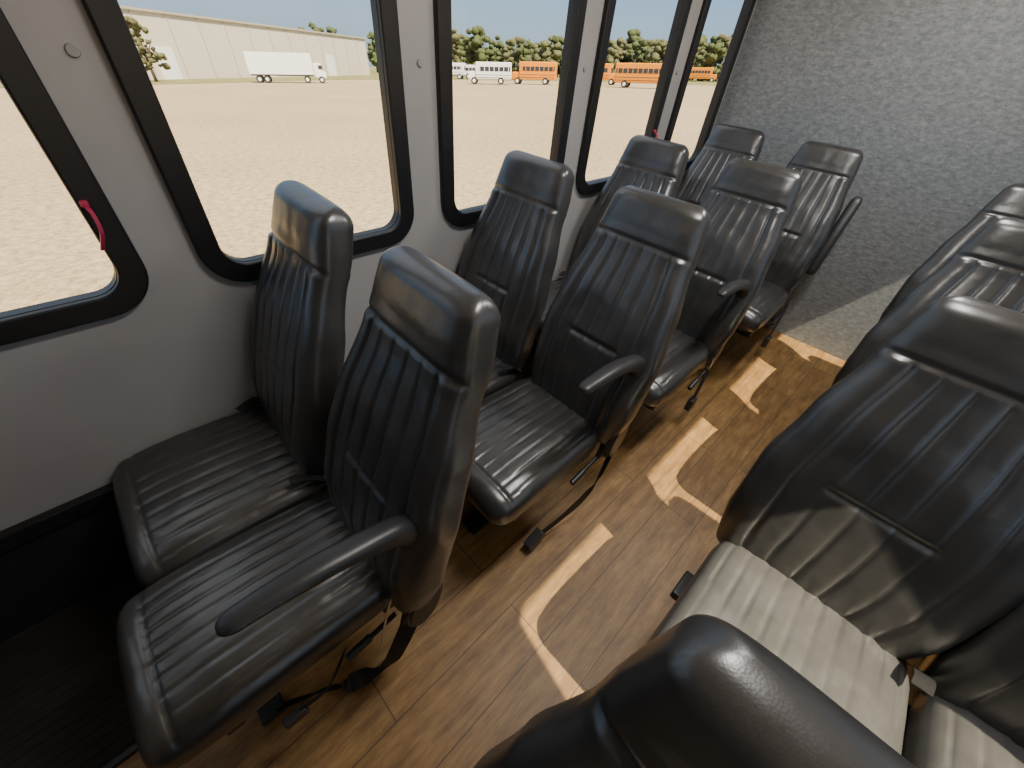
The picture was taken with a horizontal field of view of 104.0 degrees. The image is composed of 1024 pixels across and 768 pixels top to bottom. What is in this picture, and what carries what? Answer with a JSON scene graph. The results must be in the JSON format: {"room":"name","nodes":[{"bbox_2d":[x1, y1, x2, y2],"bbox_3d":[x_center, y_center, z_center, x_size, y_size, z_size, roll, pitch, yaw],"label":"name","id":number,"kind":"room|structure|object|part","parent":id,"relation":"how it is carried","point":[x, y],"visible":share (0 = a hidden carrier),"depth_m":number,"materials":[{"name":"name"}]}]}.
{"room":"vehicle interior","nodes":[
{"label":"vehicle interior","id":0,"kind":"room"},
{"bbox_2d":[0,0,756,530],"bbox_3d":[-0.659,-0.564,1.039,5.500,2.280,0.040,-31,53,-34],"label":"wall","id":1,"kind":"structure","parent":0,"point":[76,403],"depth_m":1.05,"materials":[{"name":"plastic"}]},
{"bbox_2d":[0,482,114,553],"bbox_3d":[-0.693,0.039,1.533,5.500,0.050,0.032,-31,53,-34],"label":"trim","id":2,"kind":"structure","parent":1,"relation":"attached to","point":[13,536],"depth_m":1.09,"materials":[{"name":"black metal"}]},
{"bbox_2d":[0,81,116,317],"bbox_3d":[-1.078,-0.553,0.407,0.633,1.258,0.074,-31,53,-34],"label":"window","id":3,"kind":"structure","parent":1,"relation":"in","point":[83,203],"depth_m":0.88,"materials":[{"name":"glass"}]},
{"bbox_3d":[-0.889,-0.335,0.852,0.025,0.101,0.034,-31,53,-34],"label":"release handle","id":4,"kind":"part","parent":3,"relation":"part of","materials":[{"name":"red plastic"}]},
{"bbox_2d":[0,7,148,345],"bbox_3d":[-1.082,-0.555,0.410,0.675,1.300,0.026,-31,53,-34],"label":"frame","id":5,"kind":"object","parent":1,"relation":"attached to","point":[19,77],"visible":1,"depth_m":0.84,"materials":[{"name":"rubber"}]},
{"bbox_2d":[81,0,413,281],"bbox_3d":[-0.533,-0.879,0.842,0.645,1.300,0.026,-31,53,-34],"label":"frame","id":6,"kind":"object","parent":1,"relation":"attached to","point":[106,17],"visible":0.96,"depth_m":0.97,"materials":[{"name":"rubber"}]},
{"bbox_2d":[0,339,537,643],"bbox_3d":[-0.715,0.176,1.663,5.500,0.340,0.012,-31,53,-34],"label":"baseboard","id":7,"kind":"structure","parent":1,"relation":"attached to","point":[42,576],"depth_m":1.18,"materials":[{"name":"plastic"}]},
{"bbox_2d":[222,0,397,261],"bbox_3d":[-0.545,-0.888,0.851,0.603,1.258,0.028,-31,53,-34],"label":"window","id":8,"kind":"structure","parent":1,"relation":"in","point":[392,221],"depth_m":1.17,"materials":[{"name":"glass"}]},
{"bbox_2d":[64,43,678,74],"bbox_3d":[-0.253,-1.088,1.025,3.137,0.437,0.005,-31,53,-34],"label":"caps","id":9,"kind":"object","parent":1,"relation":"attached to","point":[70,49],"visible":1,"depth_m":0.74,"materials":[{"name":"plastic"}]},
{"bbox_2d":[433,0,587,226],"bbox_3d":[0.023,-1.207,1.280,0.665,1.300,0.026,-31,53,-34],"label":"frame","id":10,"kind":"object","parent":1,"relation":"attached to","point":[442,16],"visible":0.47,"depth_m":1.39,"materials":[{"name":"rubber"}]},
{"bbox_2d":[459,0,574,211],"bbox_3d":[0.011,-1.216,1.289,0.623,1.258,0.028,-31,53,-34],"label":"window","id":11,"kind":"structure","parent":1,"relation":"in","point":[571,4],"depth_m":1.57,"materials":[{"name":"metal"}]},
{"bbox_2d":[576,0,692,195],"bbox_3d":[0.578,-1.534,1.716,0.640,1.300,0.026,-31,53,-34],"label":"frame","id":12,"kind":"object","parent":1,"relation":"attached to","point":[583,188],"visible":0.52,"depth_m":1.82,"materials":[{"name":"rubber"}]},
{"bbox_2d":[586,0,683,183],"bbox_3d":[0.581,-1.531,1.714,0.598,1.258,0.074,-31,53,-34],"label":"window","id":13,"kind":"structure","parent":1,"relation":"in","point":[680,2],"depth_m":1.98,"materials":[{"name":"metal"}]},
{"bbox_2d":[664,0,755,169],"bbox_3d":[1.105,-1.845,2.132,0.570,1.300,0.026,-31,53,-34],"label":"frame","id":14,"kind":"object","parent":1,"relation":"attached to","point":[706,4],"visible":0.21,"depth_m":2.20,"materials":[{"name":"rubber"}]},
{"bbox_2d":[688,0,749,159],"bbox_3d":[1.093,-1.854,2.141,0.528,1.258,0.028,-31,53,-34],"label":"window","id":15,"kind":"structure","parent":1,"relation":"in","point":[746,2],"depth_m":2.38,"materials":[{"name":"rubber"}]},
{"bbox_2d":[0,326,924,767],"bbox_3d":[0.076,0.909,1.208,5.580,0.040,2.400,-31,53,-34],"label":"floor","id":16,"kind":"structure","parent":0,"point":[513,633],"depth_m":1.38,"materials":[{"name":"brown wood"}]},
{"bbox_2d":[0,572,145,767],"bbox_3d":[-1.569,1.050,0.820,1.420,0.012,0.532,-31,53,-34],"label":"rubber floor mat","id":17,"kind":"object","parent":16,"relation":"on","point":[63,702],"visible":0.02,"depth_m":1.09,"materials":[{"name":"black rubber"}]},
{"bbox_2d":[113,180,500,767],"bbox_3d":[-0.583,0.242,1.002,0.794,1.155,0.927,-29,52,-33],"label":"passenger seat","id":18,"kind":"object","parent":16,"relation":"on","point":[260,539],"visible":1,"depth_m":0.86,"materials":[{"name":"black leather"}]},
{"bbox_2d":[113,405,327,587],"bbox_3d":[-0.821,0.271,1.169,0.496,0.146,0.458,-29,52,-33],"label":"cushion","id":19,"kind":"object","parent":18,"relation":"on","point":[181,497],"depth_m":1.07,"materials":[{"name":"black leather"}]},
{"bbox_2d":[116,491,388,767],"bbox_3d":[-0.558,0.495,0.943,0.551,0.146,0.376,-29,52,-33],"label":"cushion","id":20,"kind":"object","parent":18,"relation":"on","point":[187,686],"depth_m":0.84,"materials":[{"name":"black leather"}]},
{"bbox_3d":[-0.571,-0.115,1.105,0.310,0.754,0.428,-29,52,-33],"label":"backrest","id":21,"kind":"part","parent":18,"relation":"part of","materials":[{"name":"black leather"}]},
{"bbox_3d":[-0.670,0.507,1.181,0.513,0.485,0.838,-29,52,-33],"label":"frame","id":22,"kind":"part","parent":18,"relation":"part of","materials":[{"name":"black metal"}]},
{"bbox_3d":[-0.278,0.326,0.698,0.362,0.184,0.048,-29,52,-33],"label":"armrest","id":23,"kind":"part","parent":18,"relation":"part of","materials":[{"name":"black plastic"}]},
{"bbox_3d":[-0.340,0.612,0.972,0.134,0.048,0.020,-29,52,-33],"label":"recline lever","id":24,"kind":"part","parent":18,"relation":"part of","materials":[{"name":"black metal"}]},
{"bbox_3d":[-0.234,0.129,0.866,0.310,0.754,0.428,-29,52,-33],"label":"backrest","id":25,"kind":"part","parent":18,"relation":"part of","materials":[{"name":"black leather"}]},
{"bbox_2d":[458,150,710,550],"bbox_3d":[-0.027,-0.086,1.430,0.793,1.143,0.930,-31,53,-34],"label":"passenger seat","id":26,"kind":"object","parent":16,"relation":"on","point":[606,334],"visible":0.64,"depth_m":1.29,"materials":[{"name":"black leather"}]},
{"bbox_2d":[483,357,520,398],"bbox_3d":[-0.277,-0.045,1.590,0.523,0.146,0.458,-31,53,-34],"label":"cushion","id":27,"kind":"object","parent":26,"relation":"on","point":[500,378],"depth_m":1.55,"materials":[{"name":"black leather"}]},
{"bbox_3d":[-0.009,-0.445,1.546,0.310,0.754,0.428,-31,53,-34],"label":"backrest","id":28,"kind":"part","parent":26,"relation":"part of","materials":[{"name":"black leather"}]},
{"bbox_2d":[465,377,597,524],"bbox_3d":[0.021,0.183,1.365,0.551,0.146,0.403,-31,53,-34],"label":"cushion","id":29,"kind":"object","parent":26,"relation":"on","point":[529,436],"depth_m":1.27,"materials":[{"name":"black leather"}]},
{"bbox_3d":[-0.111,0.187,1.610,0.513,0.485,0.848,-31,53,-34],"label":"frame","id":30,"kind":"part","parent":26,"relation":"part of","materials":[{"name":"black leather"}]},
{"bbox_3d":[0.251,0.301,1.394,0.134,0.048,0.020,-31,53,-34],"label":"recline lever","id":31,"kind":"part","parent":26,"relation":"part of","materials":[{"name":"black metal"}]},
{"bbox_3d":[0.293,0.000,1.135,0.362,0.184,0.048,-31,53,-34],"label":"armrest","id":32,"kind":"part","parent":26,"relation":"part of","materials":[{"name":"black leather"}]},
{"bbox_3d":[0.324,-0.201,1.307,0.310,0.754,0.428,-31,53,-34],"label":"backrest","id":33,"kind":"part","parent":26,"relation":"part of","materials":[{"name":"black leather"}]},
{"bbox_2d":[535,135,802,411],"bbox_3d":[0.542,-0.420,1.877,0.775,1.143,0.929,-31,53,-34],"label":"passenger seat","id":34,"kind":"object","parent":16,"relation":"on","point":[750,203],"visible":0.38,"depth_m":1.68,"materials":[{"name":"black leather"}]},
{"bbox_2d":[535,278,564,339],"bbox_3d":[0.287,-0.377,2.034,0.551,0.146,0.458,-31,53,-34],"label":"cushion","id":35,"kind":"object","parent":34,"relation":"on","point":[555,285],"depth_m":1.98,"materials":[{"name":"black leather"}]},
{"bbox_3d":[0.568,-0.776,1.990,0.310,0.754,0.428,-31,53,-34],"label":"backrest","id":36,"kind":"part","parent":34,"relation":"part of","materials":[{"name":"black leather"}]},
{"bbox_3d":[0.461,-0.148,2.058,0.513,0.485,0.853,-31,53,-34],"label":"frame","id":37,"kind":"part","parent":34,"relation":"part of","materials":[{"name":"black metal"}]},
{"bbox_2d":[642,329,709,406],"bbox_3d":[0.605,-0.143,1.804,0.551,0.146,0.430,-31,53,-34],"label":"cushion","id":38,"kind":"object","parent":34,"relation":"on","point":[688,351],"depth_m":1.69,"materials":[{"name":"black leather"}]},
{"bbox_3d":[0.845,-0.018,1.826,0.134,0.048,0.020,-31,53,-34],"label":"recline lever","id":39,"kind":"part","parent":34,"relation":"part of","materials":[{"name":"black metal"}]},
{"bbox_3d":[0.867,-0.334,1.581,0.362,0.184,0.048,-31,53,-34],"label":"armrest","id":40,"kind":"part","parent":34,"relation":"part of","materials":[{"name":"black plastic"}]},
{"bbox_3d":[0.897,-0.535,1.753,0.310,0.754,0.428,-31,53,-34],"label":"backrest","id":41,"kind":"part","parent":34,"relation":"part of","materials":[{"name":"black leather"}]},
{"bbox_2d":[473,614,916,767],"bbox_3d":[0.139,0.949,0.287,0.775,1.120,0.963,-31,53,-34],"label":"passenger seat","id":42,"kind":"object","parent":16,"relation":"on","point":[703,692],"visible":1,"depth_m":0.30,"materials":[{"name":"black leather"}]},
{"bbox_2d":[676,124,862,347],"bbox_3d":[1.226,-0.796,2.384,0.775,1.143,0.987,-31,53,-34],"label":"passenger seat","id":43,"kind":"object","parent":16,"relation":"on","point":[828,171],"visible":0.34,"depth_m":2.17,"materials":[{"name":"black leather"}]},
{"bbox_3d":[1.233,-1.166,2.511,0.310,0.754,0.428,-31,53,-34],"label":"backrest","id":44,"kind":"part","parent":43,"relation":"part of","materials":[{"name":"black leather"}]},
{"bbox_3d":[1.138,-0.529,2.571,0.513,0.485,0.891,-31,53,-34],"label":"frame","id":45,"kind":"part","parent":43,"relation":"part of","materials":[{"name":"black metal"}]},
{"bbox_2d":[737,281,787,331],"bbox_3d":[1.293,-0.516,2.309,0.551,0.146,0.458,-31,53,-34],"label":"cushion","id":46,"kind":"object","parent":43,"relation":"on","point":[772,295],"depth_m":2.14,"materials":[{"name":"black leather"}]},
{"bbox_3d":[1.542,-0.384,2.323,0.134,0.048,0.020,-31,53,-34],"label":"recline lever","id":47,"kind":"part","parent":43,"relation":"part of","materials":[{"name":"black metal"}]},
{"bbox_3d":[1.576,-0.915,2.264,0.310,0.754,0.428,-31,53,-34],"label":"backrest","id":48,"kind":"part","parent":43,"relation":"part of","materials":[{"name":"black leather"}]},
{"bbox_3d":[1.734,-0.790,2.165,0.162,0.401,0.052,-31,53,-34],"label":"armrest","id":49,"kind":"part","parent":43,"relation":"part of","materials":[{"name":"black leather"}]},
{"bbox_2d":[646,296,1023,767],"bbox_3d":[0.836,0.593,0.756,0.775,1.143,0.972,-31,53,-34],"label":"passenger seat","id":50,"kind":"object","parent":16,"relation":"on","point":[882,528],"visible":0.84,"depth_m":0.82,"materials":[{"name":"black leather"}]},
{"bbox_2d":[646,541,908,754],"bbox_3d":[0.593,0.644,0.905,0.551,0.146,0.458,-31,53,-34],"label":"cushion","id":51,"kind":"object","parent":50,"relation":"on","point":[740,584],"depth_m":0.91,"materials":[{"name":"grey leather"}]},
{"bbox_3d":[0.848,0.226,0.880,0.310,0.754,0.488,-31,53,-34],"label":"backrest","id":52,"kind":"part","parent":50,"relation":"part of","materials":[{"name":"black leather"}]},
{"bbox_3d":[0.775,0.879,0.923,0.513,0.485,0.874,-31,53,-34],"label":"frame","id":53,"kind":"part","parent":50,"relation":"part of","materials":[{"name":"black metal"}]},
{"bbox_2d":[902,693,1023,767],"bbox_3d":[0.924,0.887,0.666,0.551,0.146,0.458,-31,53,-34],"label":"cushion","id":54,"kind":"object","parent":50,"relation":"on","point":[944,730],"depth_m":0.80,"materials":[{"name":"grey leather"}]},
{"bbox_3d":[1.179,0.468,0.641,0.310,0.754,0.488,-31,53,-34],"label":"backrest","id":55,"kind":"part","parent":50,"relation":"part of","materials":[{"name":"black leather"}]},
{"bbox_2d":[831,217,1023,386],"bbox_3d":[1.510,0.243,1.233,0.775,1.143,0.963,-31,53,-34],"label":"passenger seat","id":56,"kind":"object","parent":16,"relation":"on","point":[989,267],"visible":0.06,"depth_m":1.27,"materials":[{"name":"black leather"}]},
{"bbox_2d":[844,183,1023,363],"bbox_3d":[2.105,-0.085,1.675,0.775,1.143,0.963,-31,53,-34],"label":"passenger seat","id":57,"kind":"object","parent":16,"relation":"on","point":[1009,202],"visible":0.05,"depth_m":1.77,"materials":[{"name":"black leather"}]},
{"bbox_3d":[2.120,-0.450,1.797,0.310,0.754,0.488,-31,53,-34],"label":"backrest","id":58,"kind":"part","parent":57,"relation":"part of","materials":[{"name":"black leather"}]},
{"bbox_2d":[711,0,1023,360],"bbox_3d":[2.137,-1.125,2.000,0.043,2.280,2.400,-31,53,-34],"label":"wall","id":59,"kind":"structure","parent":0,"point":[930,93],"depth_m":2.08,"materials":[{"name":"grey carpet"}]},
{"label":"outside","id":60,"kind":"structure","parent":0,"visible":0},
{"bbox_2d":[0,67,716,311],"bbox_3d":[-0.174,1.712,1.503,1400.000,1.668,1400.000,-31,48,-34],"label":"ground","id":61,"kind":"structure","parent":60,"point":[237,139],"depth_m":13.45,"materials":[{"name":"sand"}]},
{"bbox_2d":[124,16,170,81],"bbox_3d":[-48.663,-44.192,52.990,4.507,6.693,3.689,-31,48,-34],"label":"tree","id":62,"kind":"object","parent":61,"relation":"on","point":[132,23],"visible":0.73,"depth_m":52.71,"materials":[{"name":"green plant"}]},
{"bbox_2d":[119,5,369,79],"bbox_3d":[-63.429,-70.904,85.158,30.600,8.250,81.049,7,39,8],"label":"warehouse","id":63,"kind":"structure","parent":61,"relation":"on","point":[194,46],"depth_m":71.71,"materials":[{"name":"white metal"}]},
{"bbox_2d":[243,51,326,82],"bbox_3d":[-33.093,-46.589,59.002,10.349,3.934,2.582,-11,44,-18],"label":"box truck","id":64,"kind":"object","parent":61,"relation":"on","point":[263,65],"visible":0.99,"depth_m":57.79,"materials":[{"name":"white paint"}]},
{"bbox_2d":[452,63,465,78],"bbox_3d":[-14.420,-73.509,93.914,7.040,3.000,2.520,4,38,4],"label":"bus","id":65,"kind":"object","parent":61,"relation":"on","point":[459,69],"visible":0.53,"depth_m":92.76,"materials":[{"name":"white paint"}]},
{"bbox_2d":[466,65,475,78],"bbox_3d":[-9.293,-76.680,98.295,6.380,2.700,2.520,4,38,4],"label":"bus","id":66,"kind":"object","parent":61,"relation":"on","point":[468,67],"visible":0.09,"depth_m":97.01,"materials":[{"name":"white paint"}]},
{"bbox_2d":[468,62,511,84],"bbox_3d":[-3.726,-52.800,67.954,7.375,3.476,2.620,4,41,-3],"label":"bus","id":67,"kind":"object","parent":61,"relation":"on","point":[500,71],"visible":1,"depth_m":66.96,"materials":[{"name":"white paint"}]},
{"bbox_2d":[298,22,732,81],"bbox_3d":[9.185,-60.850,69.737,260.652,14.930,266.977,-31,48,-34],"label":"treeline","id":68,"kind":"object","parent":61,"relation":"on","point":[469,51],"visible":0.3,"depth_m":127.00,"materials":[{"name":"green plant"}]},
{"bbox_2d":[511,61,557,84],"bbox_3d":[4.010,-55.290,71.129,7.874,3.732,2.614,10,41,5],"label":"bus","id":69,"kind":"object","parent":61,"relation":"on","point":[544,71],"visible":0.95,"depth_m":70.05,"materials":[{"name":"orange paint"}]},
{"bbox_2d":[602,63,614,84],"bbox_3d":[15.178,-59.280,76.492,10.380,3.200,2.520,14,40,15],"label":"bus","id":70,"kind":"object","parent":61,"relation":"on","point":[608,74],"visible":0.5,"depth_m":74.81,"materials":[{"name":"orange paint"}]},
{"bbox_2d":[614,63,661,87],"bbox_3d":[21.642,-49.489,64.255,10.139,3.740,2.550,21,43,16],"label":"bus","id":71,"kind":"object","parent":61,"relation":"on","point":[625,73],"visible":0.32,"depth_m":63.67,"materials":[{"name":"orange paint"}]},
{"bbox_2d":[689,67,716,81],"bbox_3d":[51.645,-86.153,111.401,10.380,3.200,2.520,17,41,19],"label":"bus","id":72,"kind":"object","parent":61,"relation":"on","point":[696,72],"visible":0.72,"depth_m":109.87,"materials":[{"name":"orange paint"}]}
]}

